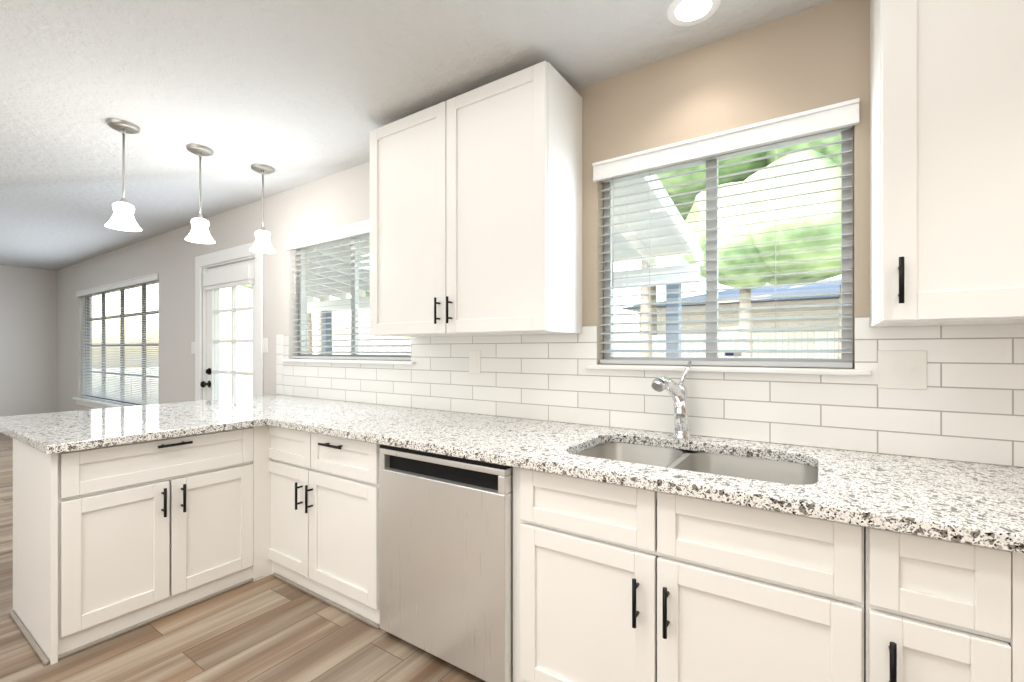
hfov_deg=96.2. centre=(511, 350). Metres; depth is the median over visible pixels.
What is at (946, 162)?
upper cabinet
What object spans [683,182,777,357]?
tree
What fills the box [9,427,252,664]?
base cabinet
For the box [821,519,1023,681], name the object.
base cabinet
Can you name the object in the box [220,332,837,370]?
fence
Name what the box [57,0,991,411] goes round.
wall
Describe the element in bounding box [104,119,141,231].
pendant light
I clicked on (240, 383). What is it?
ground
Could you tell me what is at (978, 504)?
countertop
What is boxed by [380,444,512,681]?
dishwasher
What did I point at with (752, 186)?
tree
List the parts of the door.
knob, glass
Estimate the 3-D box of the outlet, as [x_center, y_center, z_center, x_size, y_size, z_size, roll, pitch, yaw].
[-0.205,0.065,2.531,0.080,0.130,0.008,0,0,34]
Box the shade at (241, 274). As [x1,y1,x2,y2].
[202,262,254,290]
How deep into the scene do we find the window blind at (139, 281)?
5.69 m
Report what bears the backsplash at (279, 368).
attached to the wall at (811, 58)
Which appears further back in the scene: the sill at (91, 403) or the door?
the sill at (91, 403)
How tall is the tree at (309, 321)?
8.126 m
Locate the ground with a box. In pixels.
[92,367,251,404]
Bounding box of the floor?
[0,432,485,681]
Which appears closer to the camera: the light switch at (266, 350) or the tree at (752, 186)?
the light switch at (266, 350)
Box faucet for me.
[651,361,691,439]
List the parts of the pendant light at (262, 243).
lamp shade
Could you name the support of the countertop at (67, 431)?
on the base cabinet at (109, 542)
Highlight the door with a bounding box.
[200,259,254,399]
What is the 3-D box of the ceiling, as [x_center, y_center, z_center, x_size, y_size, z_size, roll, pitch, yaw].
[-3.563,-1.300,2.273,11.750,0.100,4.500,0,0,34]
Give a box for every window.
[85,282,158,404]
[299,235,410,359]
[604,127,852,367]
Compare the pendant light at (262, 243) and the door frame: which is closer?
the pendant light at (262, 243)
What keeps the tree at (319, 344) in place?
on the ground
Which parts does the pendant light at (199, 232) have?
lamp shade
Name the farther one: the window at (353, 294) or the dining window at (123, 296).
the dining window at (123, 296)
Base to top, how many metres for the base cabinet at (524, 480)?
0.804 m
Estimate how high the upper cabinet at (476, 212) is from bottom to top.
1.120 m
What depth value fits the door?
4.16 m
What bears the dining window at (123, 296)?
in the wall at (811, 58)
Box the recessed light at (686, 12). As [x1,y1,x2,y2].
[667,0,720,25]
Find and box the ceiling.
[0,0,831,270]
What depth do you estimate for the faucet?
1.81 m
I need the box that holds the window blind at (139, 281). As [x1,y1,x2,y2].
[75,273,158,405]
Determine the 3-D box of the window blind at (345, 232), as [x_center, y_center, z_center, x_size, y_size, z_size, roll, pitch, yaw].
[-1.163,-0.398,3.214,1.369,0.917,0.098,0,0,34]
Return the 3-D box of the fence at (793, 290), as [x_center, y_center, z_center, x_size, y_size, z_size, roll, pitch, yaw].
[15.590,-0.800,16.029,21.200,4.020,9.200,0,0,34]
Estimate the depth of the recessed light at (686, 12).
1.69 m
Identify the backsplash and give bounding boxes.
[276,334,283,394]
[283,317,1023,467]
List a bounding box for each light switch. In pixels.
[263,338,268,352]
[878,350,926,389]
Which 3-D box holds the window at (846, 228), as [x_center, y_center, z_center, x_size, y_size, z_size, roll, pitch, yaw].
[0.850,-0.388,1.953,0.959,0.901,0.040,0,0,34]
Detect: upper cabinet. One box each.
[370,61,581,336]
[870,0,1023,326]
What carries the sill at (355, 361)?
attached to the wall at (811, 58)
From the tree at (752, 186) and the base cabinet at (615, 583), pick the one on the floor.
the base cabinet at (615, 583)
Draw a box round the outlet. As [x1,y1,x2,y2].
[469,350,480,373]
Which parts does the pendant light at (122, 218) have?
lamp shade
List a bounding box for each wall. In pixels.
[0,265,56,416]
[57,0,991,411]
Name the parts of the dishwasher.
trim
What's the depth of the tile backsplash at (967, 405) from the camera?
1.78 m
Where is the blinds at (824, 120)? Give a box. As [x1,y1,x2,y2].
[592,98,859,367]
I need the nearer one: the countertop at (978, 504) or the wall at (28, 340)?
the countertop at (978, 504)
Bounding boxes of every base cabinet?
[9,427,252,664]
[253,425,380,628]
[513,467,536,681]
[537,449,820,681]
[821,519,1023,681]
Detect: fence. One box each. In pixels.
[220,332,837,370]
[620,278,840,334]
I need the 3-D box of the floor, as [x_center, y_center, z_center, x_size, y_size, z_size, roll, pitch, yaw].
[-3.563,1.240,2.273,11.750,0.100,4.500,0,0,34]
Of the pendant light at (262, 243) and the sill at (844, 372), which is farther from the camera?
the pendant light at (262, 243)
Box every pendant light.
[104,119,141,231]
[185,144,215,243]
[250,164,275,253]
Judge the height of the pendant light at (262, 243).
0.570 m
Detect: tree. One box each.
[241,285,369,353]
[318,299,322,353]
[640,152,767,356]
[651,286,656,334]
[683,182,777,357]
[741,149,840,357]
[765,135,840,164]
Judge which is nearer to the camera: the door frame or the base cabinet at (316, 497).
the base cabinet at (316, 497)
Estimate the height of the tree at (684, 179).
8.126 m
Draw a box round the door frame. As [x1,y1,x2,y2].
[195,242,262,400]
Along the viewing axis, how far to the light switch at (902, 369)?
1.52 m
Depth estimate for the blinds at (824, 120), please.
1.83 m
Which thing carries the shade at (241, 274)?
attached to the wall at (811, 58)
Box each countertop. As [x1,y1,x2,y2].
[0,403,259,454]
[172,361,1023,553]
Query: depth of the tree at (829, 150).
7.12 m
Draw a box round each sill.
[72,397,126,408]
[281,359,415,364]
[585,364,871,375]
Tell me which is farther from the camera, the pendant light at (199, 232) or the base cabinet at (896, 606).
the pendant light at (199, 232)
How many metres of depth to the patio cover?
4.85 m
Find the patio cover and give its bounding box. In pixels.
[248,175,702,356]
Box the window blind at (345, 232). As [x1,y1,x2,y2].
[285,219,410,359]

